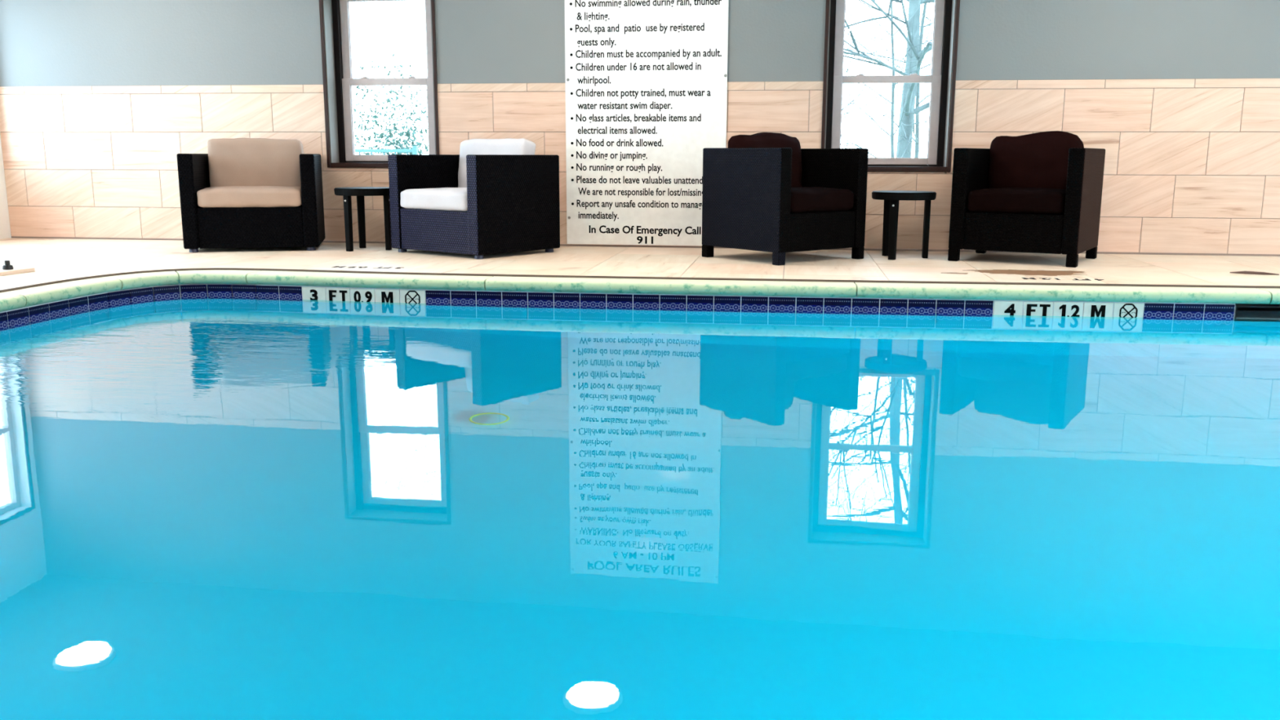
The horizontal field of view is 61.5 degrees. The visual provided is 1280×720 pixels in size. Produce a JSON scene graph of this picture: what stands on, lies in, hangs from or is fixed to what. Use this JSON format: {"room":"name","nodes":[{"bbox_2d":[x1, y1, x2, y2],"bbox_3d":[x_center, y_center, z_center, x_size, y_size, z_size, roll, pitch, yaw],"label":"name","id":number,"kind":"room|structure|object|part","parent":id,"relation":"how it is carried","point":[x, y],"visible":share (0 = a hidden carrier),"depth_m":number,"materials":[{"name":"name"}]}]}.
{"room":"indoor swimming pool","nodes":[
{"label":"indoor swimming pool","id":0,"kind":"room"},
{"bbox_2d":[0,134,11,239],"bbox_3d":[-6.341,-1.251,3.004,0.200,2.760,12.720,2,11,8],"label":"wall","id":1,"kind":"structure","parent":0,"point":[5,228],"depth_m":9.12,"materials":[{"name":"tile"}]},
{"bbox_2d":[0,0,1279,256],"bbox_3d":[1.063,-2.217,8.190,13.000,2.760,0.225,2,11,8],"label":"wall","id":2,"kind":"structure","parent":0,"point":[100,100],"depth_m":8.28,"materials":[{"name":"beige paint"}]},
{"bbox_2d":[319,0,439,168],"bbox_3d":[-2.047,-2.273,8.619,0.942,1.440,0.242,2,11,8],"label":"window","id":3,"kind":"structure","parent":2,"relation":"in","point":[335,15],"depth_m":8.68,"materials":[{"name":"plastic"}]},
{"bbox_3d":[-2.050,-1.595,8.737,0.890,0.012,0.204,2,11,8],"label":"sill","id":4,"kind":"part","parent":3,"relation":"part of","materials":[{"name":"wood"}]},
{"bbox_3d":[-2.035,-2.290,8.700,0.874,1.368,0.075,2,11,8],"label":"frame","id":5,"kind":"part","parent":3,"relation":"part of","materials":[{"name":"wood"}]},
{"bbox_3d":[-2.031,-2.583,8.668,0.782,0.696,0.028,2,11,8],"label":"sash","id":6,"kind":"part","parent":3,"relation":"part of","materials":[{"name":"glass"}]},
{"bbox_3d":[-2.037,-1.955,8.759,0.782,0.660,0.028,2,11,8],"label":"sash","id":7,"kind":"part","parent":3,"relation":"part of","materials":[{"name":"plastic"}]},
{"bbox_2d":[564,0,728,245],"bbox_3d":[0.045,-2.090,8.228,1.256,2.414,0.018,2,11,8],"label":"sign","id":8,"kind":"object","parent":2,"relation":"attached to","point":[646,81],"visible":0.98,"depth_m":8.27,"materials":[{"name":"metal"}]},
{"bbox_2d":[821,0,959,172],"bbox_3d":[1.865,-2.154,8.083,0.962,1.452,0.242,2,11,8],"label":"window","id":9,"kind":"structure","parent":2,"relation":"in","point":[942,78],"depth_m":8.12,"materials":[{"name":"plastic"}]},
{"bbox_3d":[1.875,-1.833,8.224,0.802,0.665,0.028,2,11,8],"label":"sash","id":10,"kind":"part","parent":9,"relation":"part of","materials":[{"name":"plastic"}]},
{"bbox_3d":[1.881,-2.467,8.132,0.802,0.703,0.028,2,11,8],"label":"sash","id":11,"kind":"part","parent":9,"relation":"part of","materials":[{"name":"glass"}]},
{"bbox_3d":[1.861,-1.470,8.202,0.910,0.012,0.204,2,11,8],"label":"sill","id":12,"kind":"part","parent":9,"relation":"part of","materials":[{"name":"wood"}]},
{"bbox_2d":[0,238,1279,289],"bbox_3d":[0.175,0.338,2.262,13.000,0.090,12.500,2,11,8],"label":"floor","id":13,"kind":"structure","parent":0,"point":[53,260],"depth_m":7.21,"materials":[{"name":"tile"}]},
{"bbox_2d":[0,260,35,275],"bbox_3d":[-3.961,-0.568,6.514,0.440,0.078,0.280,3,11,13],"label":"deck fitting","id":14,"kind":"object","parent":13,"relation":"on","point":[6,269],"visible":1,"depth_m":6.46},
{"bbox_2d":[176,137,324,252],"bbox_3d":[-2.956,-1.283,8.261,0.950,0.837,0.810,-2,11,-12],"label":"armchair","id":15,"kind":"object","parent":13,"relation":"on","point":[243,193],"visible":1,"depth_m":7.98,"materials":[{"name":"black wicker"}]},
{"bbox_3d":[-3.369,-1.222,8.183,0.105,0.686,0.800,-2,11,-12],"label":"arm panel","id":16,"kind":"part","parent":15,"relation":"part of","materials":[{"name":"black wicker"}]},
{"bbox_2d":[196,186,302,208],"bbox_3d":[-2.943,-1.248,8.208,0.740,0.160,0.690,-2,11,-12],"label":"seat cushion","id":17,"kind":"object","parent":15,"relation":"on","point":[207,197],"depth_m":7.90,"materials":[{"name":"beige fabric"}]},
{"bbox_3d":[-2.879,-0.981,7.966,0.740,0.297,0.058,-2,11,-12],"label":"panel","id":18,"kind":"part","parent":15,"relation":"part of","materials":[{"name":"black wicker"}]},
{"bbox_2d":[207,137,303,186],"bbox_3d":[-3.001,-1.495,8.433,0.715,0.480,0.187,-2,5,-12],"label":"cushion","id":19,"kind":"object","parent":15,"relation":"on","point":[237,162],"depth_m":8.34,"materials":[{"name":"beige fabric"}]},
{"bbox_3d":[-2.545,-1.254,8.365,0.105,0.686,0.800,-2,11,-12],"label":"arm panel","id":20,"kind":"part","parent":15,"relation":"part of","materials":[{"name":"black wicker"}]},
{"bbox_2d":[333,186,391,251],"bbox_3d":[-2.073,-1.067,8.129,0.443,0.465,0.443,1,11,4],"label":"side table","id":21,"kind":"object","parent":13,"relation":"on","point":[346,192],"visible":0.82,"depth_m":8.01,"materials":[{"name":"black plastic"}]},
{"bbox_3d":[-2.169,-1.016,7.997,0.054,0.413,0.036,7,13,34],"label":"leg","id":22,"kind":"part","parent":21,"relation":"part of","materials":[{"name":"black wood"}]},
{"bbox_3d":[-2.146,-1.070,8.283,0.054,0.413,0.036,-5,12,-25],"label":"leg","id":23,"kind":"part","parent":21,"relation":"part of","materials":[{"name":"black wood"}]},
{"bbox_3d":[-1.906,-1.038,8.120,0.036,0.413,0.054,1,11,4],"label":"leg","id":24,"kind":"part","parent":21,"relation":"part of","materials":[{"name":"black wood"}]},
{"bbox_2d":[331,266,404,268],"bbox_3d":[-1.743,-0.593,6.886,0.460,0.001,0.085,2,11,8],"label":"lettering","id":25,"kind":"object","parent":13,"relation":"on","point":[335,266],"visible":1,"depth_m":6.88},
{"bbox_2d":[387,137,559,259],"bbox_3d":[-1.222,-1.213,7.929,0.949,0.831,0.835,9,14,38],"label":"armchair","id":26,"kind":"object","parent":13,"relation":"on","point":[495,196],"visible":1,"depth_m":7.71,"materials":[{"name":"black wicker"}]},
{"bbox_3d":[-1.547,-1.219,8.202,0.105,0.684,0.826,9,14,38],"label":"arm panel","id":27,"kind":"part","parent":26,"relation":"part of","materials":[{"name":"black wicker"}]},
{"bbox_2d":[400,187,467,211],"bbox_3d":[-1.260,-1.181,7.888,0.742,0.161,0.715,9,14,38],"label":"seat cushion","id":28,"kind":"object","parent":26,"relation":"on","point":[412,199],"depth_m":7.62,"materials":[{"name":"fabric"}]},
{"bbox_3d":[-1.454,-0.925,7.693,0.739,0.297,0.058,9,14,38],"label":"panel","id":29,"kind":"part","parent":26,"relation":"part of","materials":[{"name":"black wicker"}]},
{"bbox_2d":[457,137,535,187],"bbox_3d":[-1.080,-1.420,8.068,0.715,0.480,0.182,9,8,38],"label":"cushion","id":30,"kind":"object","parent":26,"relation":"on","point":[508,146],"depth_m":7.99,"materials":[{"name":"fabric"}]},
{"bbox_3d":[-0.892,-1.118,7.680,0.105,0.684,0.826,9,14,38],"label":"arm panel","id":31,"kind":"part","parent":26,"relation":"part of","materials":[{"name":"black wicker"}]},
{"bbox_2d":[0,267,1279,311],"bbox_3d":[0.755,0.055,3.725,8.865,0.078,5.558,2,11,8],"label":"pool coping","id":32,"kind":"structure","parent":13,"relation":"on","point":[19,297],"depth_m":6.18,"materials":[{"name":"concrete"}]},
{"bbox_2d":[702,132,868,265],"bbox_3d":[1.012,-1.153,7.537,0.840,0.874,0.795,-8,13,-36],"label":"armchair","id":33,"kind":"object","parent":13,"relation":"on","point":[762,192],"visible":1,"depth_m":7.35,"materials":[{"name":"wicker"}]},
{"bbox_3d":[0.483,-0.778,7.666,0.066,0.086,0.066,-8,13,-36],"label":"leg","id":34,"kind":"part","parent":33,"relation":"part of","materials":[{"name":"wicker"}]},
{"bbox_3d":[0.714,-1.099,7.323,0.100,0.680,0.786,-8,13,-36],"label":"arm panel","id":35,"kind":"part","parent":33,"relation":"part of","materials":[{"name":"wicker"}]},
{"bbox_2d":[728,132,801,186],"bbox_3d":[0.889,-1.375,7.655,0.637,0.490,0.206,-8,7,-36],"label":"cushion","id":36,"kind":"object","parent":33,"relation":"on","point":[762,140],"depth_m":7.61,"materials":[{"name":"brown fabric"}]},
{"bbox_3d":[0.917,-0.670,7.104,0.066,0.086,0.066,-8,13,-36],"label":"leg","id":37,"kind":"part","parent":33,"relation":"part of","materials":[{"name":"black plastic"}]},
{"bbox_2d":[790,186,853,213],"bbox_3d":[1.046,-1.120,7.498,0.650,0.174,0.682,-8,13,-36],"label":"seat cushion","id":38,"kind":"object","parent":33,"relation":"on","point":[802,199],"depth_m":7.24,"materials":[{"name":"brown fabric"}]},
{"bbox_3d":[1.225,-0.876,7.303,0.640,0.253,0.050,-8,13,-36],"label":"panel","id":39,"kind":"part","parent":33,"relation":"part of","materials":[{"name":"wicker"}]},
{"bbox_3d":[1.304,-1.180,7.763,0.100,0.680,0.786,-8,13,-36],"label":"arm panel","id":40,"kind":"part","parent":33,"relation":"part of","materials":[{"name":"wicker"}]},
{"bbox_3d":[1.532,-0.756,7.562,0.066,0.086,0.066,-8,13,-36],"label":"leg","id":41,"kind":"part","parent":33,"relation":"part of","materials":[{"name":"wicker"}]},
{"bbox_2d":[871,191,936,259],"bbox_3d":[1.855,-0.955,7.599,0.443,0.465,0.443,1,11,4],"label":"side table","id":42,"kind":"object","parent":13,"relation":"on","point":[891,211],"visible":1,"depth_m":7.48,"materials":[{"name":"black wood"}]},
{"bbox_3d":[1.782,-0.958,7.753,0.054,0.413,0.036,-5,12,-25],"label":"leg","id":43,"kind":"part","parent":42,"relation":"part of","materials":[{"name":"black wood"}]},
{"bbox_3d":[1.759,-0.904,7.468,0.054,0.413,0.036,7,13,34],"label":"leg","id":44,"kind":"part","parent":42,"relation":"part of","materials":[{"name":"black wood"}]},
{"bbox_3d":[2.022,-0.926,7.591,0.036,0.413,0.054,1,11,4],"label":"leg","id":45,"kind":"part","parent":42,"relation":"part of","materials":[{"name":"black wood"}]},
{"bbox_2d":[941,272,968,274],"bbox_3d":[1.947,-0.538,6.647,0.152,0.001,0.086,7,12,30],"label":"stain","id":46,"kind":"object","parent":13,"relation":"on","point":[941,273],"visible":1,"depth_m":6.64,"materials":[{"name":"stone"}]},
{"bbox_2d":[947,130,1105,267],"bbox_3d":[2.687,-1.139,7.453,0.840,0.886,0.791,7,13,31],"label":"armchair","id":47,"kind":"object","parent":13,"relation":"on","point":[1039,192],"visible":1,"depth_m":7.27,"materials":[{"name":"wicker"}]},
{"bbox_3d":[2.170,-0.729,7.430,0.066,0.086,0.066,7,13,31],"label":"leg","id":48,"kind":"part","parent":47,"relation":"part of","materials":[{"name":"wicker"}]},
{"bbox_3d":[2.374,-1.158,7.650,0.100,0.683,0.786,7,13,31],"label":"arm panel","id":49,"kind":"part","parent":47,"relation":"part of","materials":[{"name":"wicker"}]},
{"bbox_3d":[2.549,-0.842,8.030,0.066,0.086,0.066,7,13,31],"label":"leg","id":50,"kind":"part","parent":47,"relation":"part of","materials":[{"name":"wicker"}]},
{"bbox_3d":[2.499,-0.853,7.200,0.640,0.253,0.050,7,13,31],"label":"panel","id":51,"kind":"part","parent":47,"relation":"part of","materials":[{"name":"wicker"}]},
{"bbox_2d":[967,186,1066,214],"bbox_3d":[2.658,-1.099,7.413,0.643,0.176,0.680,7,13,31],"label":"seat cushion","id":52,"kind":"object","parent":47,"relation":"on","point":[980,200],"depth_m":7.16,"materials":[{"name":"brown fabric"}]},
{"bbox_2d":[988,130,1084,189],"bbox_3d":[2.787,-1.359,7.587,0.636,0.498,0.210,5,5,32],"label":"cushion","id":53,"kind":"object","parent":47,"relation":"on","point":[1039,159],"depth_m":7.51,"materials":[{"name":"brown fabric"}]},
{"bbox_3d":[2.826,-0.651,7.030,0.066,0.086,0.066,7,13,31],"label":"leg","id":54,"kind":"part","parent":47,"relation":"part of","materials":[{"name":"wicker"}]},
{"bbox_3d":[3.003,-1.083,7.267,0.100,0.683,0.786,7,13,31],"label":"arm panel","id":55,"kind":"part","parent":47,"relation":"part of","materials":[{"name":"wicker"}]},
{"bbox_3d":[3.204,-0.764,7.630,0.066,0.086,0.066,7,13,31],"label":"leg","id":56,"kind":"part","parent":47,"relation":"part of","materials":[{"name":"wicker"}]},
{"bbox_2d":[967,269,1086,275],"bbox_3d":[2.407,-0.543,6.683,0.754,0.001,0.345,2,11,8],"label":"stain","id":57,"kind":"object","parent":13,"relation":"on","point":[1044,273],"visible":1,"depth_m":6.70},
{"bbox_2d":[1022,277,1103,280],"bbox_3d":[2.495,-0.476,6.334,0.460,0.001,0.085,2,11,8],"label":"lettering","id":58,"kind":"object","parent":13,"relation":"on","point":[1086,279],"visible":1,"depth_m":6.32},
{"bbox_2d":[1230,271,1279,275],"bbox_3d":[3.777,-0.536,6.609,0.267,0.018,0.020,4,11,19],"label":"twig","id":59,"kind":"object","parent":13,"relation":"on","point":[1238,272],"visible":1,"depth_m":6.60,"materials":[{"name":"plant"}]},
{"bbox_3d":[0.746,0.792,3.863,8.518,1.476,5.231,2,11,8],"label":"floor","id":60,"kind":"structure","parent":0,"visible":0},
{"bbox_2d":[0,283,1235,328],"bbox_3d":[0.742,0.175,3.747,8.510,0.178,5.228,2,11,8],"label":"trim","id":61,"kind":"structure","parent":60,"relation":"attached to","point":[12,317],"depth_m":6.17,"materials":[{"name":"blue tile"}]},
{"bbox_2d":[1233,303,1279,319],"bbox_3d":[3.491,-0.233,5.964,0.437,0.153,0.170,1,11,5],"label":"skimmer","id":62,"kind":"object","parent":61,"relation":"attached to","point":[1242,311],"visible":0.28,"depth_m":5.92,"materials":[{"name":"black plastic"}]},
{"bbox_2d":[0,297,1279,719],"bbox_3d":[0.748,0.178,3.743,8.490,0.001,5.208,2,11,8],"label":"pool water","id":63,"kind":"object","parent":60,"relation":"in","point":[211,508],"visible":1,"depth_m":2.64,"materials":[{"name":"blue liquid"}]},
{"label":"outside","id":64,"kind":"structure","parent":0,"visible":0},
{"bbox_3d":[4.356,-6.095,37.959,100.000,0.130,59.500,2,11,8],"label":"ground","id":65,"kind":"structure","parent":64,"visible":0},
{"bbox_2d":[351,31,386,135],"bbox_3d":[-10.294,-9.402,31.454,5.703,8.724,5.887,2,11,8],"label":"bare tree","id":66,"kind":"object","parent":65,"relation":"on","point":[351,32],"visible":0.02,"depth_m":32.92,"materials":[{"name":"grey plant"}]},
{"bbox_2d":[355,146,417,155],"bbox_3d":[-7.431,-2.295,14.412,9.280,1.140,0.060,2,11,8],"label":"railing","id":67,"kind":"object","parent":65,"relation":"on","point":[415,148],"visible":0.12,"depth_m":13.72,"materials":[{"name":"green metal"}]},
{"bbox_3d":[-7.444,-2.796,14.318,9.250,0.040,0.040,2,11,8],"label":"rail","id":68,"kind":"part","parent":67,"relation":"part of","materials":[{"name":"white metal"}]},
{"bbox_3d":[-2.865,-2.163,13.784,0.060,1.140,0.060,2,11,8],"label":"post","id":69,"kind":"part","parent":67,"relation":"part of","materials":[{"name":"white metal"}]},
{"bbox_2d":[351,0,427,132],"bbox_3d":[-2.958,-5.865,18.555,4.786,6.636,4.201,8,13,35],"label":"bare tree","id":70,"kind":"object","parent":65,"relation":"on","point":[393,1],"visible":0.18,"depth_m":18.36,"materials":[{"name":"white plant"}]},
{"bbox_2d":[351,53,428,155],"bbox_3d":[-3.964,-3.572,17.284,1.951,2.596,1.952,2,11,8],"label":"shrub","id":71,"kind":"object","parent":65,"relation":"on","point":[390,91],"visible":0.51,"depth_m":17.10,"materials":[{"name":"green plant"}]},
{"bbox_2d":[365,120,422,155],"bbox_3d":[-3.393,-2.585,15.011,0.873,1.510,0.874,-1,11,-8],"label":"shrub","id":72,"kind":"object","parent":65,"relation":"on","point":[397,142],"visible":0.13,"depth_m":14.90,"materials":[{"name":"green plant"}]},
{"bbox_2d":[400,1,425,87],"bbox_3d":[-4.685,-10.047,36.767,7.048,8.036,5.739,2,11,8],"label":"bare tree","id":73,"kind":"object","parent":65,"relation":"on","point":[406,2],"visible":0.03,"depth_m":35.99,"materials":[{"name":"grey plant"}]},
{"bbox_2d":[841,0,904,138],"bbox_3d":[5.749,-9.330,34.604,5.755,7.491,4.852,-1,11,-4],"label":"bare tree","id":74,"kind":"object","parent":65,"relation":"on","point":[845,44],"visible":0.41,"depth_m":34.26,"materials":[{"name":"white plant"}]},
{"bbox_2d":[840,0,933,157],"bbox_3d":[3.151,-4.017,14.027,3.451,4.728,3.555,5,12,25],"label":"bare tree","id":75,"kind":"object","parent":65,"relation":"on","point":[893,85],"visible":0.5,"depth_m":13.90,"materials":[{"name":"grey plant"}]},
{"bbox_2d":[840,0,933,157],"bbox_3d":[4.831,-5.842,17.404,5.432,7.064,5.438,6,12,30],"label":"bare tree","id":76,"kind":"object","parent":65,"relation":"on","point":[916,134],"visible":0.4,"depth_m":18.00,"materials":[{"name":"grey plant"}]},
{"bbox_2d":[844,0,934,157],"bbox_3d":[4.365,-6.316,15.536,6.852,8.693,7.316,-1,11,-8],"label":"bare tree","id":77,"kind":"object","parent":65,"relation":"on","point":[913,5],"visible":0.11,"depth_m":15.60,"materials":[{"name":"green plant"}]},
{"bbox_2d":[884,1,934,125],"bbox_3d":[7.205,-7.641,21.316,6.578,9.145,6.964,5,12,23],"label":"bare tree","id":78,"kind":"object","parent":65,"relation":"on","point":[934,2],"visible":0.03,"depth_m":19.80,"materials":[{"name":"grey plant"}]}
]}

